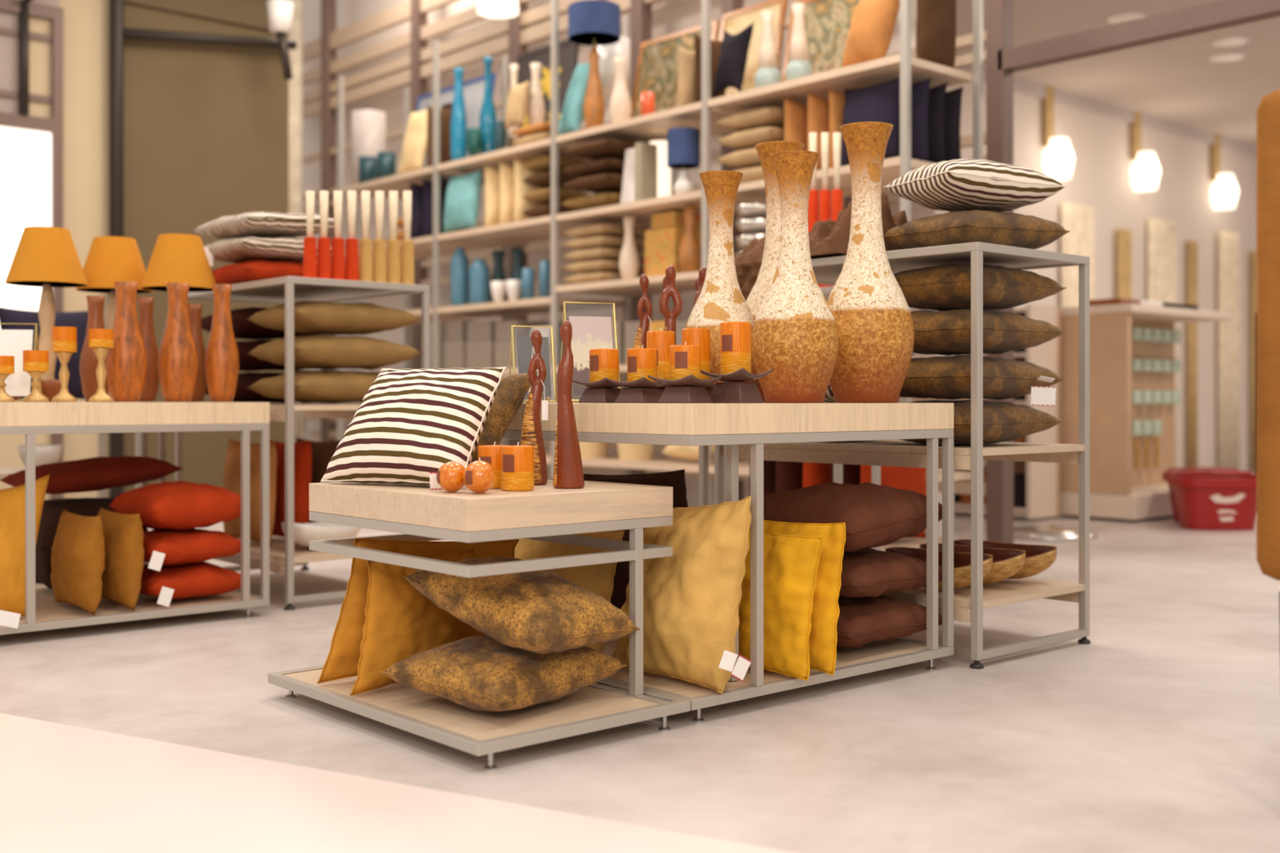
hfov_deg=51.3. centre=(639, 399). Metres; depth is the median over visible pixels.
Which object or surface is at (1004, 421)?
leather cushion
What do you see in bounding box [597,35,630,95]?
cushion
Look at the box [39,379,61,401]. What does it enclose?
wooden bowl
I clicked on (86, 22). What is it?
wall pier
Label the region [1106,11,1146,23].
recessed light
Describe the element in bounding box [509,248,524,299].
vase
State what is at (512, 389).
leather cushion
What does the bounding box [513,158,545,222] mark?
cushion
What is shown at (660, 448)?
trim
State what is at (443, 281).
trim
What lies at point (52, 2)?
wall
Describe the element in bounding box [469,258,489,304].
ceramic jar
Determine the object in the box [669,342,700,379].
pillar candle
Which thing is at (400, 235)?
cushion
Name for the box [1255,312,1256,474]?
rack
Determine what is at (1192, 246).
curtain
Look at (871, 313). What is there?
vase
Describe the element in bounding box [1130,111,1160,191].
wall sconce
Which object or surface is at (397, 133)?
trim
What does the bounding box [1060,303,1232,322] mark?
shelf
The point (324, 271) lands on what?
wrapped bundle
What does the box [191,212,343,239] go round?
striped cushion
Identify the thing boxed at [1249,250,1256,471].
curtain
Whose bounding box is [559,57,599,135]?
cushion
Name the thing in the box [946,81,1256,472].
wall
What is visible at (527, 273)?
pillar candle
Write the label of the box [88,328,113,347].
pillar candle
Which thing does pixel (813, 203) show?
wrapped bundle
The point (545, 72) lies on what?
flower
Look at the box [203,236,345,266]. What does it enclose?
striped cushion
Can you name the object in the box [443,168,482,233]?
cushion
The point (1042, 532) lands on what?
base plate
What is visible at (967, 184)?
striped cushion
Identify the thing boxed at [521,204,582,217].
cushion
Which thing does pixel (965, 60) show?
trim
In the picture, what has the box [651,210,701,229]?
gift box
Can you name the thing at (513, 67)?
ceramic vase
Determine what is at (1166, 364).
packet
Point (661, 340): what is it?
pillar candle
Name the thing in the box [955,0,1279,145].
ceiling
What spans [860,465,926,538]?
cushion
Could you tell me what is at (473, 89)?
framed picture
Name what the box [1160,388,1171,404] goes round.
packet
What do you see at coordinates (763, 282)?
vase
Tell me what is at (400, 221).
cushion
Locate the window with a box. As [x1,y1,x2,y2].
[0,0,63,500]
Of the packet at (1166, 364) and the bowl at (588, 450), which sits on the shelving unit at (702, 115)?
the bowl at (588, 450)
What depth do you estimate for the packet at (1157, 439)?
9.03 m
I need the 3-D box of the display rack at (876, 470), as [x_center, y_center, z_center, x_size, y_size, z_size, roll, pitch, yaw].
[0.824,0.157,5.548,0.515,1.205,0.815,0,0,-41]
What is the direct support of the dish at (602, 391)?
on the display table at (703, 425)
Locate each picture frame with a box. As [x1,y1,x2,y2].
[0,323,41,401]
[509,325,557,402]
[560,301,620,402]
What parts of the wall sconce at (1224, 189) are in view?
lamp shade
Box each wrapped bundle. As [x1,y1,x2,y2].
[302,190,317,278]
[317,190,331,279]
[331,190,345,279]
[345,190,359,280]
[359,190,373,281]
[373,190,386,282]
[386,190,400,283]
[400,190,414,284]
[808,132,818,285]
[818,132,831,287]
[831,132,842,286]
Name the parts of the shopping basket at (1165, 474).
handle, handle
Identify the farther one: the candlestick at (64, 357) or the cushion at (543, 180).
the cushion at (543, 180)
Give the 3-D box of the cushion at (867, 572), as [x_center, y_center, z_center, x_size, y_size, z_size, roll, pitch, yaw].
[0.596,0.499,3.848,0.438,0.131,0.428,0,0,-41]
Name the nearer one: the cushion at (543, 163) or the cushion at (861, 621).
the cushion at (861, 621)
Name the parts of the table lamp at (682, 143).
lamp shade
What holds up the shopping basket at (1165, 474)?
on the floor at (1160, 733)
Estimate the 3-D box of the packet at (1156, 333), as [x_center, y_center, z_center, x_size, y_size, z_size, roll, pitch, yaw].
[3.503,-0.443,9.039,0.082,0.105,0.082,0,0,3]
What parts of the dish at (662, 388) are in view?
curled plate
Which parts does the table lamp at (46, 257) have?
lamp shade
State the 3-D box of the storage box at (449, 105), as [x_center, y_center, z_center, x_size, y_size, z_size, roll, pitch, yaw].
[-1.293,-1.772,9.088,0.070,0.482,0.114,0,0,-41]
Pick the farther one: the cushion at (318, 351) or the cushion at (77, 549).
the cushion at (318, 351)
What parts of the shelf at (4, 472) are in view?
leg, leg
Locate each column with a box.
[288,0,302,442]
[986,0,1013,543]
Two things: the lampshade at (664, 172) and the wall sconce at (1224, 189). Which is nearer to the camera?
the lampshade at (664, 172)
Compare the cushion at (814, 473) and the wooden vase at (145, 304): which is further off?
the cushion at (814, 473)
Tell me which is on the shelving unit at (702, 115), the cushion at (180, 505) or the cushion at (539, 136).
the cushion at (539, 136)
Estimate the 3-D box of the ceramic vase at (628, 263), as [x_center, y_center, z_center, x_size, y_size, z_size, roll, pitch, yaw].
[-0.061,-0.839,7.439,0.115,0.355,0.115,0,0,-41]
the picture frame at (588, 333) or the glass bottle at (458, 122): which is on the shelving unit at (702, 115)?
the glass bottle at (458, 122)
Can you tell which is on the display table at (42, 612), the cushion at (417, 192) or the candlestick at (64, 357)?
the candlestick at (64, 357)
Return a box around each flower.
[521,109,528,128]
[540,66,561,99]
[546,111,561,122]
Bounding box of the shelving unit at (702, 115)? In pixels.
[337,0,983,540]
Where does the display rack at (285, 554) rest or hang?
on the floor at (1160, 733)
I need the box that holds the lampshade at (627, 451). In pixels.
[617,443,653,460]
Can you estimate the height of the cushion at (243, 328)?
0.127 m
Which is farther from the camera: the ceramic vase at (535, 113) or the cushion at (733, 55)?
the ceramic vase at (535, 113)
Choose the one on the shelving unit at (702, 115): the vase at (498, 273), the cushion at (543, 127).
the vase at (498, 273)
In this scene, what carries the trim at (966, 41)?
attached to the trim at (727, 6)
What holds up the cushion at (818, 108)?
on the shelving unit at (702, 115)
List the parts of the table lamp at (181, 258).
lamp shade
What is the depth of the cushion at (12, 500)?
4.23 m
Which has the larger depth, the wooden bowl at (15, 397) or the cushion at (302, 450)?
the cushion at (302, 450)
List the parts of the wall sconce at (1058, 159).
lamp shade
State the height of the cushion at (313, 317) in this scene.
0.128 m
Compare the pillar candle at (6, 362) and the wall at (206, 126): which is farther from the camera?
the wall at (206, 126)
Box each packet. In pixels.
[1131,324,1142,341]
[1131,356,1142,371]
[1131,388,1142,404]
[1131,417,1142,435]
[1131,436,1139,468]
[1138,325,1151,342]
[1138,356,1151,371]
[1138,417,1151,435]
[1138,435,1150,468]
[1139,388,1151,404]
[1149,326,1161,342]
[1149,357,1161,371]
[1150,388,1161,404]
[1150,417,1161,435]
[1150,435,1159,467]
[1158,357,1171,372]
[1159,327,1171,342]
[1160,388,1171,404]
[1168,328,1180,343]
[1168,358,1180,372]
[1169,388,1180,404]
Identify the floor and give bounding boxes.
[0,471,1279,852]
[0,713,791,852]
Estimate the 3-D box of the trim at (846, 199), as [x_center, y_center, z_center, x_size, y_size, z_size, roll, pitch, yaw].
[1.211,-1.840,7.465,0.100,5.200,0.100,0,0,-41]
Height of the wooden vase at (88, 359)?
0.376 m
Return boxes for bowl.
[11,395,20,399]
[17,444,62,466]
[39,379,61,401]
[281,521,361,547]
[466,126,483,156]
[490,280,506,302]
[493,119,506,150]
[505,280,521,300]
[578,441,608,457]
[734,202,766,219]
[734,218,766,235]
[734,234,764,249]
[885,546,992,589]
[919,542,1025,583]
[953,539,1057,578]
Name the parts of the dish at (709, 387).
curled plate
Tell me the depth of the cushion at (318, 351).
5.03 m
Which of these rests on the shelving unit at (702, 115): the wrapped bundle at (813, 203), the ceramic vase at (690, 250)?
the ceramic vase at (690, 250)
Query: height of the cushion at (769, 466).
0.400 m
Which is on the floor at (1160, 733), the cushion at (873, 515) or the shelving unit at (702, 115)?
the shelving unit at (702, 115)
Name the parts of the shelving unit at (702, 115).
upright post, upright post, upright post, upright post, upright post, upright post, upright post, upright post, upright post, upright post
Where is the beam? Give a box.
[997,0,1279,72]
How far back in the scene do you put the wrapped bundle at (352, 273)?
5.14 m
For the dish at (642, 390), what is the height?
0.065 m
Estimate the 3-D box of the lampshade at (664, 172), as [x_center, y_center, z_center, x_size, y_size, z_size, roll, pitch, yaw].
[0.112,-1.254,7.425,0.121,0.356,0.121,0,0,-41]
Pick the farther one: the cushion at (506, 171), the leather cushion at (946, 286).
the cushion at (506, 171)
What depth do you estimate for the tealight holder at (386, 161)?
9.26 m
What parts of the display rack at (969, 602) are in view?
leg, leg, panel, frame, leg, rail, leg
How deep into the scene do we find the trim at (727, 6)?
8.15 m
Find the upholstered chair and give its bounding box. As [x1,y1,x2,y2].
[1256,88,1279,616]
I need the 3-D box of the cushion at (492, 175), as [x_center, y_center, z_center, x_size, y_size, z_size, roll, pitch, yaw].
[-0.842,-1.275,8.488,0.360,0.394,0.151,0,0,-41]
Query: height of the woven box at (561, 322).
0.270 m
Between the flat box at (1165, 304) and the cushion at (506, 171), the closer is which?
the cushion at (506, 171)
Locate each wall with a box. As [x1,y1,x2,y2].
[31,0,59,7]
[123,0,290,493]
[302,0,946,536]
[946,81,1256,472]
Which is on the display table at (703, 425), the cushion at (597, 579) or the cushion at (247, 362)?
the cushion at (597, 579)
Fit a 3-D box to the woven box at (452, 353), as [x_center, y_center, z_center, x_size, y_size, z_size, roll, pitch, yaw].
[-1.133,-0.287,8.787,0.300,0.192,0.319,0,0,-41]
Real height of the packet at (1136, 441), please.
0.215 m
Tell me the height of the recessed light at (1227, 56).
0.012 m
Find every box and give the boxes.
[440,320,477,341]
[440,339,466,368]
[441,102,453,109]
[466,320,505,341]
[466,340,495,368]
[494,340,551,368]
[495,320,551,341]
[559,320,564,363]
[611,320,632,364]
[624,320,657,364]
[644,226,701,276]
[648,320,680,331]
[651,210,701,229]
[675,320,687,345]
[954,471,967,502]
[960,471,986,505]
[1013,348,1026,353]
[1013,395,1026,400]
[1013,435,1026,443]
[1013,473,1026,507]
[1089,297,1139,306]
[1139,300,1162,306]
[1162,302,1198,310]
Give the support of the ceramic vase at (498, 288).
on the shelving unit at (702, 115)
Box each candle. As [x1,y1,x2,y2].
[0,355,14,373]
[22,350,48,371]
[51,326,76,352]
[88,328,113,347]
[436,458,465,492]
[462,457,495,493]
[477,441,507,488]
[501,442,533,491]
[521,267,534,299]
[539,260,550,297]
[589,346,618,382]
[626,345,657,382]
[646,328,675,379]
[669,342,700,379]
[681,325,710,379]
[720,319,751,374]
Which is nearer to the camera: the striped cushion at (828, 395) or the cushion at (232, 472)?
the striped cushion at (828, 395)
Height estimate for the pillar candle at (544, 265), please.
0.229 m
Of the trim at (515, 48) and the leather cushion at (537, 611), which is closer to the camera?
the leather cushion at (537, 611)
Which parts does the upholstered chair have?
leg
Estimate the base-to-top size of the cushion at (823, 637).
0.384 m
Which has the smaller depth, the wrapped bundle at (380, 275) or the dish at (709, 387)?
the dish at (709, 387)
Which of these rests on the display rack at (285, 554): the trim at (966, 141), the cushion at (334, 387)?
the cushion at (334, 387)
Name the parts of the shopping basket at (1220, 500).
handle, handle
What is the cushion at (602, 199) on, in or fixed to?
on the shelving unit at (702, 115)
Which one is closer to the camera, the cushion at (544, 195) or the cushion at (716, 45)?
the cushion at (716, 45)
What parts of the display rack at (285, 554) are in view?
leg, rail, leg, panel, leg, frame, rail, leg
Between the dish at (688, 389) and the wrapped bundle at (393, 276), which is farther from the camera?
the wrapped bundle at (393, 276)
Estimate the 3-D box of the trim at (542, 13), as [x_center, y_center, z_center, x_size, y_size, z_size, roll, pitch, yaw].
[-0.773,-2.790,9.716,0.050,0.090,7.900,0,0,-41]
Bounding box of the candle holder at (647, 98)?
[640,91,654,115]
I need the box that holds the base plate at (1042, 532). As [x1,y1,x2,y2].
[1013,524,1097,541]
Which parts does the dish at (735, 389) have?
curled plate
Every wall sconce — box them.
[1042,85,1074,180]
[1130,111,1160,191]
[1210,133,1238,209]
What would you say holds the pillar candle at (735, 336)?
on the dish at (735, 389)
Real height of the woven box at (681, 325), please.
0.224 m
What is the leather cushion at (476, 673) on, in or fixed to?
on the display table at (546, 513)
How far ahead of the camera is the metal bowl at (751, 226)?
6.62 m
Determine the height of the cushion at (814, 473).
0.400 m
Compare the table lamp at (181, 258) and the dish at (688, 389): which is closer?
the dish at (688, 389)
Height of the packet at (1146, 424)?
0.115 m
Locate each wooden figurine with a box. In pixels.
[520,328,547,484]
[552,320,584,488]
[633,274,652,348]
[658,264,682,345]
[693,266,706,306]
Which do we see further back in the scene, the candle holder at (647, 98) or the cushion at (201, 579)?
the candle holder at (647, 98)
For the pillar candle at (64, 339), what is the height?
0.081 m
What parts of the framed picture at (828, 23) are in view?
frame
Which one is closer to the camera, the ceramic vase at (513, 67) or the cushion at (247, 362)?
the cushion at (247, 362)
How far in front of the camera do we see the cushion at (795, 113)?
6.50 m
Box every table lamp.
[4,226,88,379]
[75,235,152,396]
[140,233,215,401]
[568,0,620,128]
[666,127,699,194]
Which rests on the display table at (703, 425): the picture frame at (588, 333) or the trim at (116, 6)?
the picture frame at (588, 333)
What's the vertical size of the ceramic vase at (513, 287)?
0.130 m
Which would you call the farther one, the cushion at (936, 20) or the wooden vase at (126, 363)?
the cushion at (936, 20)
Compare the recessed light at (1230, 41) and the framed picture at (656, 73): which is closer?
the framed picture at (656, 73)
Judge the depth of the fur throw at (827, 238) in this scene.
4.34 m
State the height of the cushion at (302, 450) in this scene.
0.410 m
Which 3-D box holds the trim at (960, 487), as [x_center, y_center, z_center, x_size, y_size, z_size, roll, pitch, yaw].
[-0.773,0.460,9.716,0.050,0.060,7.900,0,0,-41]
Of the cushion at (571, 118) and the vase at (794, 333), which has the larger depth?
the cushion at (571, 118)
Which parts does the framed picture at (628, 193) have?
picture panel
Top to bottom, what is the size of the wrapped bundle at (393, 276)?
0.379 m
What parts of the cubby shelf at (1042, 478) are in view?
panel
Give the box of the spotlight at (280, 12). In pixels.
[266,0,293,79]
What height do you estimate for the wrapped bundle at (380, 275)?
0.372 m
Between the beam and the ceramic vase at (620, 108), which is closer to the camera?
the beam
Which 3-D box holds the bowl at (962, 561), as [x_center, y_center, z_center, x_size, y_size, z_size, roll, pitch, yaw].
[0.894,0.511,3.992,0.360,0.111,0.160,0,0,42]
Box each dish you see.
[572,377,626,403]
[605,377,663,403]
[648,374,723,403]
[653,377,671,395]
[700,367,773,403]
[700,378,725,395]
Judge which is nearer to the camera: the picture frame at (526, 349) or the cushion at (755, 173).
the picture frame at (526, 349)
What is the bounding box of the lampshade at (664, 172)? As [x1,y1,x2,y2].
[648,140,671,197]
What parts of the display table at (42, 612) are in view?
post, panel, frame, frame, post, post, post, post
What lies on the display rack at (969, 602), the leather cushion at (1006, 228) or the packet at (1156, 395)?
the leather cushion at (1006, 228)
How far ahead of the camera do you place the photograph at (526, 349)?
3.74 m
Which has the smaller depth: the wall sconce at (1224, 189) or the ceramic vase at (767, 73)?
the ceramic vase at (767, 73)
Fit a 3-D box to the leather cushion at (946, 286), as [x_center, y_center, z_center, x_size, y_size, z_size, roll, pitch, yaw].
[0.994,-0.344,4.143,0.476,0.138,0.453,0,0,-41]
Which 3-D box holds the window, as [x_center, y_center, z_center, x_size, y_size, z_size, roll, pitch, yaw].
[-4.311,-0.840,7.708,1.870,3.200,0.100,0,0,-41]
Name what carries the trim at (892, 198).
attached to the trim at (727, 6)
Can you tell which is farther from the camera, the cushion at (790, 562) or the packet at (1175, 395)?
the packet at (1175, 395)
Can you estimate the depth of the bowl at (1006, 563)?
4.01 m
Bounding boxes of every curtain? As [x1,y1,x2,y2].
[1060,201,1094,307]
[1116,228,1131,298]
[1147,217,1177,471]
[1186,240,1197,470]
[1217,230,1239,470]
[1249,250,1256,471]
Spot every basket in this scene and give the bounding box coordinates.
[1161,466,1252,522]
[1167,470,1256,530]
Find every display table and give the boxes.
[0,401,269,635]
[267,477,690,770]
[502,402,953,722]
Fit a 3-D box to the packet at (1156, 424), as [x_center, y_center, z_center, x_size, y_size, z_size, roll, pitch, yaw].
[3.503,0.182,9.039,0.082,0.115,0.082,0,0,3]
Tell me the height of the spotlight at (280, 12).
0.505 m
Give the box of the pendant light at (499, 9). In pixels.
[476,0,519,18]
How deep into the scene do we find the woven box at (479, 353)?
8.42 m
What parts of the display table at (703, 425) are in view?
post, post, frame, post, post, panel, frame, post, post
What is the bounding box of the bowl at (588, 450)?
[578,441,608,457]
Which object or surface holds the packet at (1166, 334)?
hanging from the gondola
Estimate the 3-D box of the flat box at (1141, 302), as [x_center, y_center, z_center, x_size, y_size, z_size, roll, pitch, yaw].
[3.250,-0.616,8.768,0.280,0.048,0.250,0,0,-41]
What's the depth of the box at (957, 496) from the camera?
8.79 m
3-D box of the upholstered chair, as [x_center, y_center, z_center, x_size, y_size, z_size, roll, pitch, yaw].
[1.469,0.097,2.471,0.550,1.325,0.460,0,0,32]
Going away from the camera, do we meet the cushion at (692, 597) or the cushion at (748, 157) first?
the cushion at (692, 597)
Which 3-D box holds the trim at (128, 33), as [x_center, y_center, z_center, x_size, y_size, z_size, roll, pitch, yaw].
[-2.897,-2.430,8.985,1.248,0.208,0.065,0,0,-41]
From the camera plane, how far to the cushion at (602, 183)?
7.47 m
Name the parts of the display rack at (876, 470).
panel, frame, leg, leg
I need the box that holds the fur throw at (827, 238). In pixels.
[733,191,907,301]
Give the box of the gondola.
[1060,303,1232,519]
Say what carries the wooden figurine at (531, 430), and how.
on the display table at (546, 513)
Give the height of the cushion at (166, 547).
0.121 m
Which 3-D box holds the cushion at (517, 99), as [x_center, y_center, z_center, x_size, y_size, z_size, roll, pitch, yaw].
[-0.754,-1.808,8.184,0.097,0.281,0.197,0,0,-41]
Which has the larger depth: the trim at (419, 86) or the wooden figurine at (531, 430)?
the trim at (419, 86)
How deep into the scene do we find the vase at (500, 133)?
8.26 m
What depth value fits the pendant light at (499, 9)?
9.54 m
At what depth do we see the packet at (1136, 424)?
8.85 m
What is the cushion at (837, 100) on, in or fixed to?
on the shelving unit at (702, 115)
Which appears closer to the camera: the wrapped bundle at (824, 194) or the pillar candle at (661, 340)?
the pillar candle at (661, 340)
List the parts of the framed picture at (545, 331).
picture panel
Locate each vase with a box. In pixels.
[79,295,108,401]
[104,281,147,401]
[137,297,159,401]
[157,282,198,401]
[187,303,207,401]
[204,284,239,401]
[508,63,520,138]
[509,248,524,299]
[526,62,545,125]
[608,56,631,122]
[618,216,639,279]
[635,142,657,200]
[678,205,701,272]
[684,170,755,383]
[746,141,804,402]
[751,150,838,403]
[754,9,781,88]
[785,2,812,80]
[826,121,914,402]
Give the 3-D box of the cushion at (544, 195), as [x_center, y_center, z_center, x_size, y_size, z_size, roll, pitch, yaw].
[-0.493,-1.228,8.079,0.360,0.090,0.269,0,0,-41]
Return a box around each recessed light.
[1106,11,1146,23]
[1209,52,1246,62]
[1212,35,1250,46]
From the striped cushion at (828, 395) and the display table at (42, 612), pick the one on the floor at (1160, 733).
the display table at (42, 612)
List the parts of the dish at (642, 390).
curled plate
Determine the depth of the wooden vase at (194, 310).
4.99 m
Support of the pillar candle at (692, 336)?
on the dish at (709, 387)
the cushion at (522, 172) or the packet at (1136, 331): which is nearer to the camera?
the cushion at (522, 172)
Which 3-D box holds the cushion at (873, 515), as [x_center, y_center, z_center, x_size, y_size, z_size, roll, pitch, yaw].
[0.585,0.334,3.837,0.448,0.192,0.428,0,0,-41]
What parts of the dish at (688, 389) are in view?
curled plate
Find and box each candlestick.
[0,373,14,401]
[22,371,48,401]
[51,351,77,401]
[88,347,114,401]
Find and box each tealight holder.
[358,155,377,183]
[377,151,395,178]
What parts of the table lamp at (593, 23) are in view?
stem, lamp shade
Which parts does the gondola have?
panel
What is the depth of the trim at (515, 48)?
9.82 m
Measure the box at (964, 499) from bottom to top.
0.198 m
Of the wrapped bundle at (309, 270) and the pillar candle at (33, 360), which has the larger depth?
the wrapped bundle at (309, 270)
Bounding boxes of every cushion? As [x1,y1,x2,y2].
[0,306,88,399]
[0,456,182,494]
[0,473,49,628]
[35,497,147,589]
[50,509,105,615]
[96,506,144,611]
[108,480,252,530]
[138,561,251,607]
[142,528,252,571]
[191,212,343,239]
[201,306,316,339]
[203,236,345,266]
[204,339,303,371]
[205,372,295,403]
[211,259,317,284]
[222,438,276,546]
[245,301,422,334]
[246,370,379,404]
[247,334,422,369]
[269,440,311,537]
[296,437,340,522]
[317,537,519,684]
[320,366,506,489]
[350,548,475,696]
[380,635,626,711]
[396,217,404,228]
[396,230,404,240]
[398,106,432,173]
[403,556,639,653]
[409,182,423,239]
[422,179,432,236]
[426,104,452,167]
[440,176,470,234]
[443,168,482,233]
[471,371,537,462]
[484,164,500,226]
[498,161,514,224]
[504,80,529,129]
[509,132,551,145]
[511,122,582,136]
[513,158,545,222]
[514,530,624,652]
[521,187,591,204]
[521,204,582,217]
[522,155,587,172]
[522,171,584,189]
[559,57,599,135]
[559,192,621,209]
[560,139,637,159]
[560,158,624,177]
[560,173,623,193]
[583,469,688,608]
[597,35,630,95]
[612,496,751,693]
[661,444,714,459]
[677,45,694,106]
[693,32,725,102]
[711,21,754,98]
[714,107,784,130]
[715,126,784,150]
[715,147,761,168]
[734,165,764,183]
[738,529,823,680]
[749,460,776,495]
[749,520,845,675]
[763,481,942,551]
[775,448,803,492]
[783,97,807,151]
[802,449,831,487]
[807,92,829,170]
[823,383,876,403]
[828,88,849,168]
[831,463,860,484]
[836,595,942,648]
[839,547,942,597]
[840,78,899,166]
[841,0,899,67]
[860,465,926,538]
[883,158,1066,212]
[883,209,1070,248]
[884,77,930,162]
[893,263,1066,311]
[898,400,1063,444]
[899,355,1064,405]
[910,309,1066,355]
[915,0,956,68]
[928,82,946,163]
[944,86,963,160]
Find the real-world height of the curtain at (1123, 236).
2.280 m
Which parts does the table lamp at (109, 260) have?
lamp shade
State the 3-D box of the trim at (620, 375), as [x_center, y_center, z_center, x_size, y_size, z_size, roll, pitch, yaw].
[-0.773,-0.140,9.716,0.050,0.060,7.900,0,0,-41]
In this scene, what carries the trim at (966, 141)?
attached to the trim at (727, 6)
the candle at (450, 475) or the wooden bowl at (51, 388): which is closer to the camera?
the candle at (450, 475)
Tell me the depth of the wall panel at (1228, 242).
13.45 m
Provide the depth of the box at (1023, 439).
8.36 m
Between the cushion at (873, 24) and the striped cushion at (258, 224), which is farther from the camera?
the cushion at (873, 24)
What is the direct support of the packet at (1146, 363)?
hanging from the gondola
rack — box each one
[174,275,430,610]
[724,241,1090,669]
[819,286,954,551]
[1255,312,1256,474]
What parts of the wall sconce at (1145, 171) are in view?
lamp shade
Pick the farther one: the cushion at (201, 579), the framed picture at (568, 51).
the framed picture at (568, 51)
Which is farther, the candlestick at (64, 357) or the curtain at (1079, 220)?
the curtain at (1079, 220)
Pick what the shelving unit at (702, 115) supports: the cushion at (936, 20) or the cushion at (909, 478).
the cushion at (936, 20)
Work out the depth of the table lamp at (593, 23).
7.61 m
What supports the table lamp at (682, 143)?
on the shelving unit at (702, 115)
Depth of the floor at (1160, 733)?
3.14 m
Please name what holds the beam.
attached to the column at (999, 13)
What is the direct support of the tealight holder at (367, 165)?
on the shelving unit at (702, 115)
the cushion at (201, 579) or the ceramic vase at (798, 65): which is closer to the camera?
the cushion at (201, 579)
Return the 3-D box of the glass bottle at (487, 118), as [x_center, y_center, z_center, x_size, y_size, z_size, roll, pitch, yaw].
[-0.975,-1.864,8.563,0.119,0.666,0.119,0,0,-41]
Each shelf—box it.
[0,401,144,497]
[954,304,1060,519]
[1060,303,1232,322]
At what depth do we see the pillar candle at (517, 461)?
3.06 m
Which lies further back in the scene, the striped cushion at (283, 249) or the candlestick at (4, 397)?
the striped cushion at (283, 249)
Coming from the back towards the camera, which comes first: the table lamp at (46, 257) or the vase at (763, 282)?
the table lamp at (46, 257)
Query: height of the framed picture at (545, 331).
0.250 m
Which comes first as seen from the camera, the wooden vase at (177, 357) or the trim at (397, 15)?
the wooden vase at (177, 357)
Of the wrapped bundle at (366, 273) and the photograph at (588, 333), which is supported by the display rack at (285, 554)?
the wrapped bundle at (366, 273)
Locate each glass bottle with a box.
[450,67,466,161]
[479,56,497,154]
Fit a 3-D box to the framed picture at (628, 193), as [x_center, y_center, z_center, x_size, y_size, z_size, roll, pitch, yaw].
[-0.046,-1.231,7.335,0.064,0.306,0.114,0,0,-41]
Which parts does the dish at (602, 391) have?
curled plate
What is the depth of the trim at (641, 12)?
8.79 m
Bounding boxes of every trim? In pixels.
[109,0,123,497]
[122,27,297,49]
[302,0,458,62]
[302,0,533,86]
[302,0,581,105]
[302,0,661,119]
[302,16,790,164]
[302,30,986,202]
[302,49,986,213]
[308,396,986,404]
[308,417,352,421]
[308,430,986,466]
[316,155,986,266]
[320,0,336,441]
[344,132,986,250]
[358,192,899,272]
[410,0,427,368]
[420,218,917,286]
[508,0,527,445]
[546,463,986,495]
[550,373,622,383]
[630,0,652,474]
[721,0,743,500]
[844,195,851,209]
[956,65,1256,156]
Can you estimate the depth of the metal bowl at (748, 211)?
6.62 m
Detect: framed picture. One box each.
[407,72,496,172]
[506,38,579,147]
[530,327,551,351]
[620,147,635,203]
[630,19,719,118]
[719,0,787,95]
[781,0,858,81]
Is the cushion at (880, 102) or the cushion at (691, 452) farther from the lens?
the cushion at (691, 452)
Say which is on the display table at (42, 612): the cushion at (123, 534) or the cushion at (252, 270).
the cushion at (123, 534)
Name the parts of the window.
louvre panel, pane, panel, louvre panel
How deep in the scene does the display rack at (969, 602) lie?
4.03 m
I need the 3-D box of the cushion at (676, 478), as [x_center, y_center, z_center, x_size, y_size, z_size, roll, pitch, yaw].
[-0.009,0.456,4.007,0.458,0.484,0.173,0,0,-41]
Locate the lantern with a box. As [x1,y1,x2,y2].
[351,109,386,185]
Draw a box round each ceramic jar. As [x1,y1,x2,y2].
[450,247,469,306]
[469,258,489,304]
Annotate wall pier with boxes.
[59,0,109,497]
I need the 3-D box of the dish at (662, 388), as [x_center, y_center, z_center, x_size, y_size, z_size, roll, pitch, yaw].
[0.057,-0.024,3.600,0.121,0.065,0.121,0,0,40]
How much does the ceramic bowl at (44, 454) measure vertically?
0.110 m
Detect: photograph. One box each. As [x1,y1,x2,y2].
[516,336,551,396]
[568,315,613,395]
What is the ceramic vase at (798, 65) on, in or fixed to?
on the shelving unit at (702, 115)
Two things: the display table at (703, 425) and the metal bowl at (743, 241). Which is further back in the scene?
the metal bowl at (743, 241)
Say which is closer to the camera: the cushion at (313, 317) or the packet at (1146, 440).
the cushion at (313, 317)
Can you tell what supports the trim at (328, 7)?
on the floor at (1160, 733)
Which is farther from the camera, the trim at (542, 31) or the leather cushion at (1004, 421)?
the trim at (542, 31)
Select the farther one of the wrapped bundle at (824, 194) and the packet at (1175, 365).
the packet at (1175, 365)
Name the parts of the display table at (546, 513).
panel, frame, frame, frame, post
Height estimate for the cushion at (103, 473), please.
0.131 m

